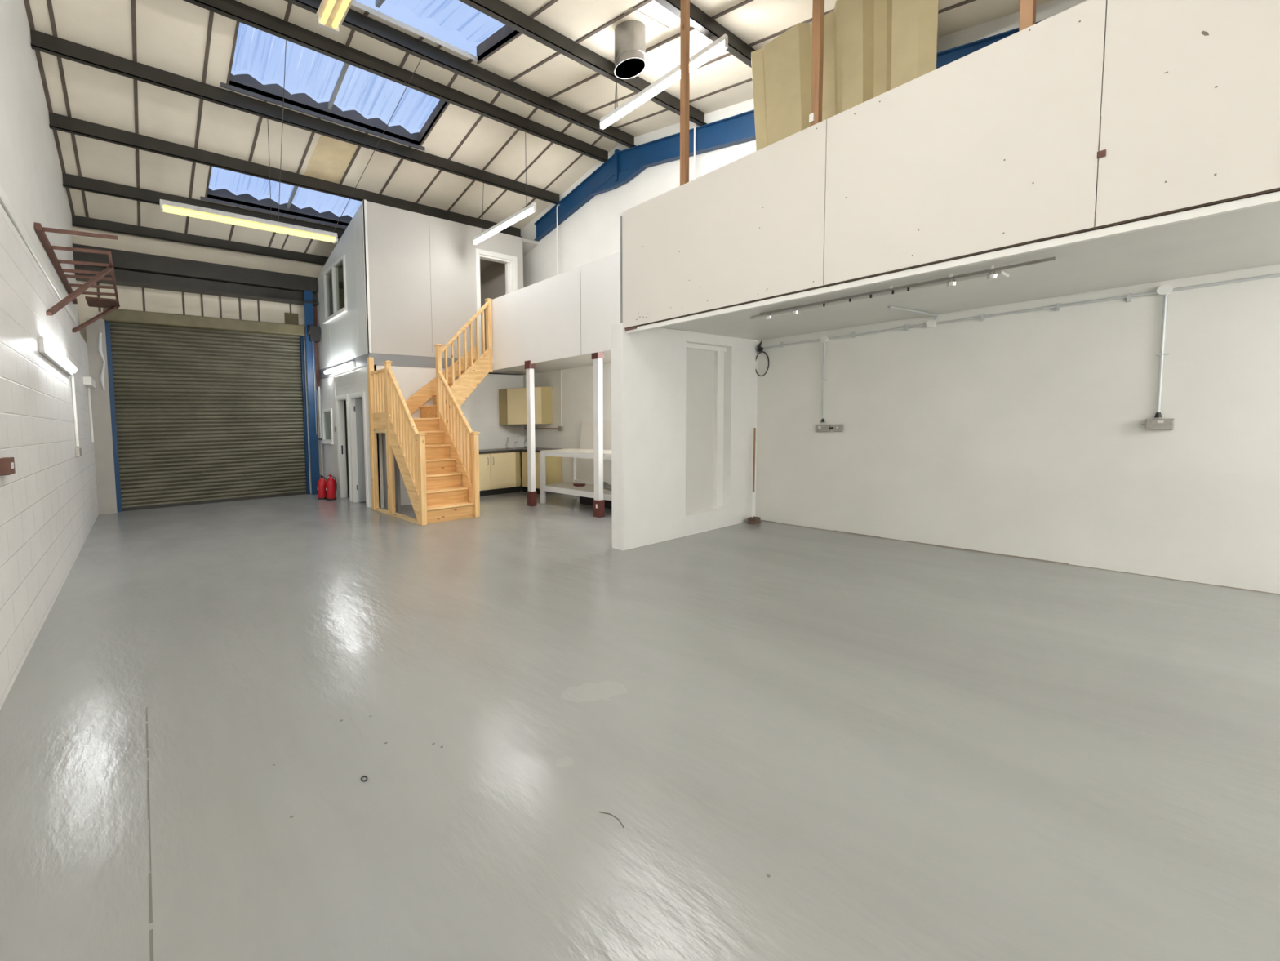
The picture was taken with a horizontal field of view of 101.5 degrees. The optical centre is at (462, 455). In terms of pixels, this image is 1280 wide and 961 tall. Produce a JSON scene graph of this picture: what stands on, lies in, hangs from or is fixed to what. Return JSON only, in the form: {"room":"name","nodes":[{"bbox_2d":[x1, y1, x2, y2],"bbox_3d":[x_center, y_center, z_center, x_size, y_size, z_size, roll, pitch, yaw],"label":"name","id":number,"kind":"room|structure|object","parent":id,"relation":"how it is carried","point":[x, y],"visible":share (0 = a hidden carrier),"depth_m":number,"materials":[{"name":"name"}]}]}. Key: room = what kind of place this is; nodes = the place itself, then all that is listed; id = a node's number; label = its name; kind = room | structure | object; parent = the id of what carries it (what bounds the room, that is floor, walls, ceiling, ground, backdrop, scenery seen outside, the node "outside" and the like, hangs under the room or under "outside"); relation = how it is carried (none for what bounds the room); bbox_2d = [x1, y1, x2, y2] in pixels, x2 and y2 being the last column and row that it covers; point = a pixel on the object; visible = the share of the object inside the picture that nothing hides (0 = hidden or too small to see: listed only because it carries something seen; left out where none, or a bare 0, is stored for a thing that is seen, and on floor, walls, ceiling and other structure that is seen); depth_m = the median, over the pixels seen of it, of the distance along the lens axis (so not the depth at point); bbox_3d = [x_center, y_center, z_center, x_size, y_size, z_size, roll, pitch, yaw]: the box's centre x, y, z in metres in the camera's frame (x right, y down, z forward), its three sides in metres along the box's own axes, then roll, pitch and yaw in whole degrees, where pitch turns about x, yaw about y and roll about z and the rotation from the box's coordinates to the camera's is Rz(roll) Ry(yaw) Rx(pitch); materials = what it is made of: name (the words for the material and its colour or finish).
{"room":"empty warehouse unit","nodes":[
{"label":"empty warehouse unit","id":0,"kind":"room"},
{"bbox_2d":[0,0,80,333],"bbox_3d":[-3.168,-3.344,2.979,0.150,3.350,13.900,-4,4,-33],"label":"wall","id":1,"kind":"structure","parent":0,"point":[31,176],"depth_m":5.11,"materials":[{"name":"paint"}]},
{"bbox_2d":[0,184,75,323],"bbox_3d":[-2.399,-1.773,2.179,0.112,0.280,11.600,-4,4,-33],"label":"trim","id":2,"kind":"structure","parent":1,"relation":"attached to","point":[5,202],"depth_m":4.16,"materials":[{"name":"white metal"}]},
{"bbox_2d":[0,203,98,709],"bbox_3d":[-3.027,-0.186,3.159,0.250,3.020,13.800,-4,4,-33],"label":"wall","id":3,"kind":"structure","parent":0,"point":[49,509],"depth_m":3.88,"materials":[{"name":"white brick"}]},
{"bbox_2d":[0,457,15,475],"bbox_3d":[-2.695,0.065,2.950,0.055,0.100,0.150,-4,4,-33],"label":"wall switch","id":4,"kind":"object","parent":3,"relation":"attached to","point":[6,464],"visible":1,"depth_m":2.89,"materials":[{"name":"red plastic"}]},
{"bbox_2d":[37,336,76,376],"bbox_3d":[-4.202,-0.998,5.221,0.090,0.140,2.160,-4,4,-33],"label":"batten","id":5,"kind":"object","parent":3,"relation":"attached to","point":[46,348],"visible":1,"depth_m":4.74,"materials":[{"name":"white plastic"}]},
{"bbox_2d":[44,340,76,373],"bbox_3d":[-4.202,-1.003,5.221,0.089,0.089,2.000,-4,4,-33],"label":"diffuser","id":6,"kind":"object","parent":5,"relation":"attached to","point":[51,350],"depth_m":4.93,"materials":[{"name":"white plastic"}]},
{"bbox_2d":[71,376,81,456],"bbox_3d":[-4.908,-0.489,6.325,0.045,1.001,0.220,-4,4,-33],"label":"conduit","id":7,"kind":"object","parent":3,"relation":"attached to","point":[77,451],"visible":1,"depth_m":6.29,"materials":[{"name":"white plastic"}]},
{"bbox_2d":[34,222,119,332],"bbox_3d":[-4.893,-1.949,6.586,0.696,1.033,4.085,-4,4,-33],"label":"wall rack","id":8,"kind":"object","parent":3,"relation":"attached to","point":[112,304],"visible":0.99,"depth_m":6.23,"materials":[{"name":"brown metal"}]},
{"bbox_2d":[83,376,95,441],"bbox_3d":[-6.061,-0.724,8.144,0.100,1.021,0.900,-4,4,-33],"label":"conduit","id":9,"kind":"object","parent":3,"relation":"attached to","point":[89,382],"visible":1,"depth_m":8.24,"materials":[{"name":"white plastic"}]},
{"bbox_2d":[72,226,344,493],"bbox_3d":[-3.398,-1.810,11.118,8.300,5.300,0.212,-4,4,-33],"label":"wall","id":10,"kind":"structure","parent":0,"point":[130,298],"depth_m":9.78,"materials":[{"name":"white paint"}]},
{"bbox_2d":[102,307,320,511],"bbox_3d":[-4.712,-0.876,9.938,3.800,3.640,0.380,-4,4,-33],"label":"roller shutter","id":11,"kind":"object","parent":10,"relation":"attached to","point":[204,410],"visible":0.99,"depth_m":9.82,"materials":[{"name":"metal"}]},
{"bbox_2d":[102,307,305,336],"bbox_3d":[-4.901,-2.577,9.807,3.520,0.220,0.260,-4,4,-33],"label":"hood","id":12,"kind":"object","parent":11,"relation":"attached to","point":[126,317],"depth_m":9.60,"materials":[{"name":"beige metal"}]},
{"bbox_2d":[284,312,298,324],"bbox_3d":[-3.691,-2.903,10.746,0.280,0.300,0.028,-4,4,-33],"label":"wall patch","id":13,"kind":"structure","parent":10,"relation":"attached to","point":[290,318],"depth_m":10.73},
{"bbox_2d":[312,306,319,389],"bbox_3d":[-3.261,-2.456,10.981,0.130,2.000,0.120,-4,4,-33],"label":"brick strip","id":14,"kind":"object","parent":10,"relation":"attached to","point":[315,320],"visible":0.29,"depth_m":10.96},
{"bbox_2d":[315,204,380,507],"bbox_3d":[-2.379,-1.738,9.910,0.142,5.258,2.950,-4,4,-33],"label":"wall","id":15,"kind":"structure","parent":0,"point":[344,338],"depth_m":9.45,"materials":[{"name":"white paint"}]},
{"bbox_2d":[318,386,323,475],"bbox_3d":[-3.152,-0.384,11.059,0.100,2.250,0.090,-4,4,-33],"label":"pipe","id":16,"kind":"object","parent":15,"relation":"attached to","point":[319,398],"visible":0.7,"depth_m":11.05,"materials":[{"name":"white"}]},
{"bbox_2d":[320,408,333,444],"bbox_3d":[-2.910,-0.619,10.752,0.140,0.755,0.710,-4,4,-33],"label":"window","id":17,"kind":"structure","parent":15,"relation":"in","point":[326,414],"depth_m":10.84,"materials":[{"name":"white plastic"}]},
{"bbox_2d":[324,411,331,439],"bbox_3d":[-2.886,-0.638,10.772,0.004,0.680,0.580,-4,4,-33],"label":"blind","id":18,"kind":"object","parent":17,"relation":"attached to","point":[327,419],"depth_m":10.86,"materials":[{"name":"white"}]},
{"bbox_2d":[322,254,347,324],"bbox_3d":[-2.526,-3.244,9.864,0.140,1.045,1.310,-4,4,-33],"label":"window","id":19,"kind":"structure","parent":15,"relation":"in","point":[333,268],"depth_m":9.87,"materials":[{"name":"white plastic"}]},
{"bbox_2d":[324,360,356,431],"bbox_3d":[-2.403,-1.111,9.817,0.109,1.300,1.670,-4,4,-33],"label":"light fixture","id":20,"kind":"object","parent":15,"relation":"attached to","point":[351,364],"visible":1,"depth_m":9.76,"materials":[{"name":"white plastic"}]},
{"bbox_2d":[324,362,352,373],"bbox_3d":[-2.464,-1.701,9.816,0.068,0.068,1.520,-4,4,-33],"label":"diffuser","id":21,"kind":"object","parent":20,"relation":"attached to","point":[348,365],"depth_m":9.72,"materials":[{"name":"white plastic"}]},
{"bbox_2d":[335,394,352,501],"bbox_3d":[-2.131,-0.159,10.079,0.597,2.075,0.730,-4,4,-33],"label":"door","id":22,"kind":"structure","parent":15,"relation":"in","point":[340,405],"depth_m":10.17,"materials":[{"name":"white"}]},
{"bbox_2d":[348,391,368,506],"bbox_3d":[-1.678,-0.129,9.426,0.649,2.075,0.760,-4,4,-33],"label":"door","id":23,"kind":"structure","parent":15,"relation":"in","point":[357,421],"depth_m":9.52,"materials":[{"name":"white wood"}]},
{"bbox_2d":[343,397,362,497],"bbox_3d":[-0.845,-0.475,11.277,3.780,2.500,0.080,-4,4,-33],"label":"wall","id":24,"kind":"structure","parent":0,"point":[344,402],"depth_m":10.25,"materials":[{"name":"grey paint"}]},
{"bbox_2d":[330,238,537,288],"bbox_3d":[-0.835,-4.136,10.796,3.900,0.694,2.950,-4,4,-33],"label":"ceiling","id":25,"kind":"structure","parent":0,"point":[528,245],"depth_m":10.80,"materials":[{"name":"white paint"}]},
{"bbox_2d":[361,199,524,507],"bbox_3d":[-0.167,-1.807,9.960,3.925,5.290,0.700,-4,4,-33],"label":"wall","id":26,"kind":"structure","parent":0,"point":[420,269],"depth_m":9.17,"materials":[{"name":"white paint"}]},
{"bbox_2d":[319,352,520,378],"bbox_3d":[-0.974,-1.816,10.806,3.465,0.200,2.965,-4,4,-33],"label":"trim","id":27,"kind":"structure","parent":26,"relation":"attached to","point":[361,361],"depth_m":9.08,"materials":[{"name":"grey"}]},
{"bbox_2d":[480,262,505,354],"bbox_3d":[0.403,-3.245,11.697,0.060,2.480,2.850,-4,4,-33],"label":"doorway","id":28,"kind":"structure","parent":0,"point":[492,280],"depth_m":11.19,"materials":[{"name":"grey paint"}]},
{"bbox_2d":[488,371,526,374],"bbox_3d":[-0.802,-1.836,10.985,3.880,0.150,2.850,-4,4,-33],"label":"floor","id":29,"kind":"structure","parent":0,"point":[493,372],"depth_m":10.96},
{"bbox_2d":[23,0,1053,257],"bbox_3d":[0.316,-4.284,5.247,8.350,1.930,14.200,-4,4,-33],"label":"ceiling","id":30,"kind":"structure","parent":0,"point":[180,37],"depth_m":6.89,"materials":[{"name":"white metal"}]},
{"bbox_2d":[71,215,328,265],"bbox_3d":[-3.375,-4.275,10.797,8.050,0.206,0.110,-4,4,-33],"label":"ceiling beam","id":31,"kind":"structure","parent":30,"relation":"attached to","point":[77,221],"depth_m":9.59,"materials":[{"name":"metal"}]},
{"bbox_2d":[62,173,345,239],"bbox_3d":[-2.778,-4.446,9.853,8.050,0.206,0.110,-4,4,-33],"label":"ceiling beam","id":32,"kind":"structure","parent":30,"relation":"attached to","point":[71,181],"depth_m":8.31,"materials":[{"name":"metal"}]},
{"bbox_2d":[200,165,352,228],"bbox_3d":[-2.964,-4.761,8.991,3.280,0.581,1.100,-4,4,-33],"label":"window","id":33,"kind":"structure","parent":30,"relation":"attached to","point":[245,198],"depth_m":9.20,"materials":[{"name":"grey metal"}]},
{"bbox_2d":[48,112,521,237],"bbox_3d":[-2.117,-4.661,8.805,8.050,0.206,0.110,-4,4,-33],"label":"ceiling beam","id":34,"kind":"structure","parent":30,"relation":"attached to","point":[57,122],"depth_m":7.90,"materials":[{"name":"metal"}]},
{"bbox_2d":[220,21,449,151],"bbox_3d":[-1.627,-5.192,6.910,3.240,0.587,1.130,-4,4,-33],"label":"frame","id":35,"kind":"structure","parent":30,"relation":"attached to","point":[245,80],"depth_m":7.22,"materials":[{"name":"grey metal"}]},
{"bbox_2d":[375,0,522,63],"bbox_3d":[-0.680,-5.108,5.363,3.190,0.602,1.200,-4,4,-33],"label":"window","id":36,"kind":"structure","parent":30,"relation":"attached to","point":[504,31],"depth_m":6.22,"materials":[{"name":"grey metal"}]},
{"bbox_2d":[599,7,669,79],"bbox_3d":[1.910,-4.601,5.615,0.571,0.486,0.521,-3,4,-29],"label":"flue pipe","id":37,"kind":"object","parent":30,"relation":"attached to","point":[630,33],"visible":0.99,"depth_m":5.50,"materials":[{"name":"white metal"}]},
{"bbox_2d":[0,487,1279,960],"bbox_3d":[0.376,1.163,5.541,8.900,0.120,14.400,-4,4,-33],"label":"floor","id":38,"kind":"structure","parent":0,"point":[925,752],"depth_m":2.21,"materials":[{"name":"paint"}]},
{"bbox_2d":[85,317,117,514],"bbox_3d":[-6.467,-0.679,8.938,0.270,3.450,0.230,-4,4,-33],"label":"wall pier","id":39,"kind":"object","parent":38,"relation":"on","point":[100,397],"visible":0.79,"depth_m":8.85,"materials":[{"name":"white paint"}]},
{"bbox_2d":[97,332,105,390],"bbox_3d":[-6.363,-1.650,8.795,0.055,1.003,0.091,1,4,34],"label":"hanging cable","id":40,"kind":"object","parent":39,"relation":"hanging from","point":[100,344],"visible":1,"depth_m":8.78,"materials":[{"name":"white plastic"}]},
{"bbox_2d":[146,706,153,960],"bbox_3d":[-0.134,1.440,0.255,0.010,0.002,5.660,-4,4,-33],"label":"joint","id":41,"kind":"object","parent":38,"relation":"on","point":[151,937],"depth_m":1.64,"materials":[{"name":"grey concrete"}]},
{"bbox_2d":[303,290,319,494],"bbox_3d":[-3.282,-1.322,10.800,0.180,4.360,0.150,-4,4,-33],"label":"steel column","id":42,"kind":"structure","parent":38,"relation":"on","point":[308,295],"depth_m":10.73,"materials":[{"name":"blue metal"}]},
{"bbox_2d":[72,243,318,306],"bbox_3d":[-4.918,-3.421,9.679,4.160,0.560,0.250,-4,4,-33],"label":"beam","id":43,"kind":"structure","parent":42,"relation":"attached to","point":[136,269],"depth_m":9.51,"materials":[{"name":"metal"}]},
{"bbox_2d":[317,474,327,499],"bbox_3d":[-2.860,0.639,10.158,0.208,0.506,0.198,-4,4,-33],"label":"fire extinguisher","id":44,"kind":"object","parent":38,"relation":"on","point":[322,491],"visible":0.79,"depth_m":10.08,"materials":[{"name":"red metal"}]},
{"bbox_2d":[325,473,337,500],"bbox_3d":[-2.648,0.627,10.032,0.208,0.536,0.198,-4,4,-33],"label":"fire extinguisher","id":45,"kind":"object","parent":38,"relation":"on","point":[331,489],"visible":1,"depth_m":9.96,"materials":[{"name":"red metal"}]},
{"bbox_2d":[360,775,367,781],"bbox_3d":[-0.407,1.333,2.057,0.027,0.005,0.033,-4,4,-33],"label":"washer","id":46,"kind":"object","parent":38,"relation":"on","point":[366,776],"visible":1,"depth_m":2.05,"materials":[{"name":"black metal"}]},
{"bbox_2d":[367,297,493,525],"bbox_3d":[-0.173,-0.962,8.485,2.328,3.785,1.857,-4,4,-33],"label":"staircase","id":47,"kind":"structure","parent":38,"relation":"on","point":[442,485],"depth_m":8.13,"materials":[{"name":"brown wood"}]},
{"bbox_2d":[479,451,520,496],"bbox_3d":[0.564,0.367,10.428,1.220,0.860,0.621,-4,4,-33],"label":"base cabinet","id":48,"kind":"object","parent":38,"relation":"on","point":[500,473],"visible":0.78,"depth_m":10.22,"materials":[{"name":"beige wood"}]},
{"bbox_2d":[478,447,560,453],"bbox_3d":[0.960,-0.091,10.314,1.810,0.040,1.215,-4,4,-33],"label":"countertop","id":49,"kind":"structure","parent":48,"relation":"on","point":[516,449],"depth_m":10.33,"materials":[{"name":"black laminate"}]},
{"bbox_2d":[273,715,770,876],"bbox_3d":[0.036,1.340,1.806,1.821,0.005,0.647,1,4,33],"label":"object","id":50,"kind":"structure","parent":38,"relation":"on","point":[767,874],"depth_m":1.85,"materials":[{"name":"grey"}]},
{"bbox_2d":[524,360,537,506],"bbox_3d":[1.183,-0.368,8.673,0.140,2.515,0.124,-4,4,-33],"label":"support post","id":51,"kind":"object","parent":38,"relation":"on","point":[531,492],"visible":0.98,"depth_m":8.64,"materials":[{"name":"metal"}]},
{"bbox_2d":[521,451,561,493],"bbox_3d":[1.625,0.343,10.422,0.621,0.860,0.600,-4,4,-33],"label":"base cabinet","id":52,"kind":"object","parent":38,"relation":"on","point":[553,464],"visible":0.62,"depth_m":10.22,"materials":[{"name":"beige wood"}]},
{"bbox_2d":[539,448,611,503],"bbox_3d":[2.299,0.409,8.337,0.840,0.955,2.085,-4,4,-33],"label":"workbench","id":53,"kind":"object","parent":38,"relation":"on","point":[587,491],"visible":0.46,"depth_m":8.68,"materials":[{"name":"paint"}]},
{"bbox_2d":[545,481,611,493],"bbox_3d":[2.304,0.574,8.345,0.770,0.025,2.060,-4,4,-33],"label":"shelf","id":54,"kind":"object","parent":53,"relation":"attached to","point":[588,488],"depth_m":8.59,"materials":[{"name":"white wood"}]},
{"bbox_2d":[573,482,585,486],"bbox_3d":[2.042,0.519,8.757,0.207,0.045,0.207,-4,4,-33],"label":"tray","id":55,"kind":"object","parent":53,"relation":"on","point":[576,484],"visible":1,"depth_m":8.70,"materials":[{"name":"red plastic"}]},
{"bbox_2d":[579,420,611,449],"bbox_3d":[2.677,-0.356,9.192,0.110,0.560,1.350,-4,4,-33],"label":"leaning board","id":56,"kind":"object","parent":53,"relation":"on","point":[587,428],"visible":0.43,"depth_m":9.52,"materials":[{"name":"white wood"}]},
{"bbox_2d":[603,481,611,489],"bbox_3d":[2.403,0.508,8.399,0.129,0.085,0.837,-1,4,-3],"label":"pile","id":57,"kind":"object","parent":53,"relation":"on","point":[606,486],"visible":0.42,"depth_m":8.31,"materials":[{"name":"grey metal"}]},
{"bbox_2d":[579,496,611,508],"bbox_3d":[2.435,0.765,8.641,0.350,0.200,0.800,-4,4,-33],"label":"box","id":58,"kind":"object","parent":38,"relation":"on","point":[586,500],"visible":0.16,"depth_m":8.68,"materials":[{"name":"black plastic"}]},
{"bbox_2d":[591,351,604,517],"bbox_3d":[2.043,-0.317,7.527,0.140,2.515,0.124,-4,4,-33],"label":"support post","id":59,"kind":"object","parent":38,"relation":"on","point":[598,503],"visible":0.98,"depth_m":7.49,"materials":[{"name":"metal"}]},
{"bbox_2d":[746,427,760,524],"bbox_3d":[4.006,0.283,6.859,0.252,1.311,0.142,-4,4,-33],"label":"broom","id":60,"kind":"object","parent":38,"relation":"on","point":[753,520],"visible":1,"depth_m":6.91,"materials":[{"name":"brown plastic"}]},
{"bbox_2d":[610,322,757,550],"bbox_3d":[2.912,-0.265,6.339,2.830,2.517,0.160,-4,4,-33],"label":"wall","id":61,"kind":"structure","parent":0,"point":[649,366],"depth_m":5.91,"materials":[{"name":"paint"}]},
{"bbox_2d":[685,342,726,513],"bbox_3d":[3.104,-0.345,6.495,1.010,2.150,0.080,-4,4,-33],"label":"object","id":62,"kind":"structure","parent":61,"relation":"in","point":[704,374],"depth_m":6.54,"materials":[{"name":"white"}]},
{"bbox_2d":[517,0,1279,593],"bbox_3d":[3.815,-2.280,7.543,0.200,6.350,13.900,-4,4,-33],"label":"wall","id":63,"kind":"structure","parent":0,"point":[1021,434],"depth_m":4.89,"materials":[{"name":"white paint"}]},
{"bbox_2d":[498,386,552,425],"bbox_3d":[1.330,-1.043,10.673,0.710,0.770,0.940,-4,4,-33],"label":"upper cabinet","id":64,"kind":"object","parent":63,"relation":"attached to","point":[512,402],"visible":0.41,"depth_m":10.48,"materials":[{"name":"beige wood"}]},
{"bbox_2d":[524,369,563,430],"bbox_3d":[1.701,-1.143,10.693,0.055,1.230,1.210,-4,4,-33],"label":"conduit","id":65,"kind":"object","parent":63,"relation":"attached to","point":[559,428],"visible":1,"depth_m":10.25,"materials":[{"name":"white plastic"}]},
{"bbox_2d":[491,251,745,373],"bbox_3d":[2.124,-2.236,8.431,1.665,1.310,4.340,-4,4,-33],"label":"mezzanine","id":66,"kind":"object","parent":63,"relation":"attached to","point":[557,322],"visible":0.69,"depth_m":7.97,"materials":[{"name":"white paint"}]},
{"bbox_2d":[475,248,517,356],"bbox_3d":[0.479,-2.996,10.391,1.030,2.140,0.845,-4,4,-33],"label":"door frame","id":67,"kind":"structure","parent":66,"relation":"on","point":[511,268],"depth_m":9.99,"materials":[{"name":"white wood"}]},
{"bbox_2d":[533,0,1107,241],"bbox_3d":[4.470,-4.035,6.014,0.150,2.229,10.760,-4,4,-33],"label":"rafter","id":68,"kind":"object","parent":63,"relation":"attached to","point":[624,165],"visible":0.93,"depth_m":8.00,"materials":[{"name":"blue metal"}]},
{"bbox_2d":[30,29,559,204],"bbox_3d":[-1.461,-4.875,7.765,8.050,0.206,0.110,-4,4,-33],"label":"ceiling beam","id":69,"kind":"structure","parent":68,"relation":"on","point":[40,42],"depth_m":6.87,"materials":[{"name":"metal"}]},
{"bbox_2d":[182,0,608,162],"bbox_3d":[-0.800,-5.091,6.716,8.050,0.206,0.110,-4,4,-33],"label":"ceiling beam","id":70,"kind":"structure","parent":68,"relation":"on","point":[236,11],"depth_m":6.54,"materials":[{"name":"metal"}]},
{"bbox_2d":[159,40,421,244],"bbox_3d":[-2.193,-4.102,6.363,2.904,1.883,1.887,-4,4,-33],"label":"fluorescent light","id":71,"kind":"object","parent":70,"relation":"hanging from","point":[166,206],"visible":1,"depth_m":6.86,"materials":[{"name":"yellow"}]},
{"bbox_2d":[472,130,536,244],"bbox_3d":[0.654,-4.486,8.447,0.072,1.296,1.680,-4,4,-33],"label":"light fixture","id":72,"kind":"object","parent":70,"relation":"hanging from","point":[531,208],"visible":1,"depth_m":8.33,"materials":[{"name":"white"}]},
{"bbox_2d":[284,0,636,147],"bbox_3d":[-0.496,-5.064,6.247,8.050,0.206,0.110,-4,4,-33],"label":"ceiling beam","id":73,"kind":"structure","parent":68,"relation":"on","point":[354,20],"depth_m":6.57,"materials":[{"name":"metal"}]},
{"bbox_2d":[556,204,559,275],"bbox_3d":[1.909,-3.943,9.939,0.088,2.062,0.026,-4,4,-33],"label":"conduit","id":74,"kind":"object","parent":68,"relation":"attached to","point":[559,204],"visible":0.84,"depth_m":9.90,"materials":[{"name":"white plastic"}]},
{"bbox_2d":[458,0,706,126],"bbox_3d":[0.189,-4.747,5.214,8.050,0.206,0.110,-4,4,-33],"label":"ceiling beam","id":75,"kind":"structure","parent":68,"relation":"on","point":[497,10],"depth_m":5.87,"materials":[{"name":"metal"}]},
{"bbox_2d":[600,33,728,129],"bbox_3d":[2.256,-4.480,5.812,0.072,0.516,1.660,-4,4,-33],"label":"light fixture","id":76,"kind":"object","parent":75,"relation":"hanging from","point":[721,44],"visible":1,"depth_m":5.74,"materials":[{"name":"white plastic"}]},
{"bbox_2d":[693,124,697,179],"bbox_3d":[3.495,-3.714,7.496,0.088,2.432,0.026,-4,4,-33],"label":"conduit","id":77,"kind":"object","parent":68,"relation":"attached to","point":[695,126],"visible":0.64,"depth_m":7.42,"materials":[{"name":"white plastic"}]},
{"bbox_2d":[653,0,755,67],"bbox_3d":[0.878,-4.427,4.174,8.050,0.206,0.110,-4,4,-33],"label":"ceiling beam","id":78,"kind":"structure","parent":68,"relation":"on","point":[700,20],"depth_m":5.27,"materials":[{"name":"metal"}]},
{"bbox_2d":[315,0,353,34],"bbox_3d":[-0.716,-4.071,3.549,0.218,0.921,1.754,-4,4,-33],"label":"fluorescent light","id":79,"kind":"object","parent":78,"relation":"hanging from","point":[331,15],"visible":1,"depth_m":4.15,"materials":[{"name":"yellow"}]},
{"bbox_2d":[820,342,827,422],"bbox_3d":[4.557,-0.935,6.299,0.040,1.035,0.064,-4,4,-33],"label":"conduit","id":80,"kind":"object","parent":63,"relation":"attached to","point":[824,360],"visible":1,"depth_m":6.29,"materials":[{"name":"grey plastic"}]},
{"bbox_2d":[815,424,843,431],"bbox_3d":[4.608,-0.340,6.258,0.062,0.083,0.292,-4,4,-33],"label":"socket","id":81,"kind":"object","parent":63,"relation":"attached to","point":[819,428],"visible":1,"depth_m":6.25,"materials":[{"name":"white"}]},
{"bbox_2d":[620,0,1279,340],"bbox_3d":[4.601,-1.929,3.558,2.805,1.295,6.310,-4,4,-33],"label":"mezzanine","id":82,"kind":"object","parent":63,"relation":"attached to","point":[990,156],"visible":0.99,"depth_m":3.21,"materials":[{"name":"white paint"}]},
{"bbox_2d":[680,0,689,186],"bbox_3d":[2.169,-3.083,4.880,0.070,2.954,0.056,-4,4,-33],"label":"timber post","id":83,"kind":"object","parent":82,"relation":"on","point":[685,4],"visible":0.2,"depth_m":4.83,"materials":[{"name":"brown wood"}]},
{"bbox_2d":[808,0,824,126],"bbox_3d":[2.783,-2.915,3.928,0.085,2.708,0.058,-4,4,-33],"label":"timber post","id":84,"kind":"object","parent":82,"relation":"on","point":[818,6],"visible":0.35,"depth_m":3.90,"materials":[{"name":"brown"}]},
{"bbox_2d":[751,0,938,151],"bbox_3d":[3.110,-2.667,4.245,0.132,2.160,1.360,-4,4,-33],"label":"sheet","id":85,"kind":"object","parent":82,"relation":"on","point":[872,48],"visible":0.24,"depth_m":4.08,"materials":[{"name":"beige wood"}]},
{"bbox_2d":[750,270,1008,321],"bbox_3d":[3.643,-1.421,4.582,0.220,0.028,1.850,-4,4,-33],"label":"diffuser","id":86,"kind":"object","parent":82,"relation":"attached to","point":[982,277],"visible":0.98,"depth_m":4.38,"materials":[{"name":"white plastic"}]},
{"bbox_2d":[760,256,1055,319],"bbox_3d":[3.532,-1.371,4.233,0.076,0.095,1.940,-4,4,-33],"label":"track light","id":87,"kind":"object","parent":82,"relation":"attached to","point":[993,274],"visible":1,"depth_m":3.97,"materials":[{"name":"silver metal"}]},
{"bbox_2d":[1018,0,1036,31],"bbox_3d":[3.400,-2.751,2.999,0.070,2.468,0.056,-4,4,-33],"label":"timber post","id":88,"kind":"object","parent":82,"relation":"on","point":[1028,7],"visible":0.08,"depth_m":2.99,"materials":[{"name":"brown wood"}]},
{"bbox_2d":[756,272,1279,350],"bbox_3d":[5.368,-1.368,4.062,1.051,0.147,6.300,-4,4,-33],"label":"conduit","id":89,"kind":"object","parent":63,"relation":"attached to","point":[1163,290],"visible":1,"depth_m":4.77,"materials":[{"name":"grey"}]},
{"bbox_2d":[755,340,768,376],"bbox_3d":[4.132,-1.334,6.884,0.069,0.491,0.199,-4,4,-33],"label":"cable coil","id":90,"kind":"object","parent":89,"relation":"hanging from","point":[759,348],"visible":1,"depth_m":6.88,"materials":[{"name":"black rubber"}]},
{"bbox_2d":[760,520,1279,595],"bbox_3d":[5.833,1.036,4.533,0.012,0.010,6.198,-4,4,-33],"label":"trim","id":91,"kind":"structure","parent":63,"relation":"attached to","point":[760,520],"depth_m":4.92,"materials":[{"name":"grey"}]},
{"bbox_2d":[1141,418,1174,430],"bbox_3d":[5.907,-0.263,4.241,0.068,0.095,0.160,-4,4,-33],"label":"socket","id":92,"kind":"object","parent":63,"relation":"attached to","point":[1150,424],"visible":1,"depth_m":4.22,"materials":[{"name":"white"}]},
{"bbox_2d":[1154,293,1168,417],"bbox_3d":[5.905,-0.837,4.214,0.040,1.035,0.064,-4,4,-33],"label":"conduit","id":93,"kind":"object","parent":63,"relation":"attached to","point":[1162,353],"visible":1,"depth_m":4.21,"materials":[{"name":"grey plastic"}]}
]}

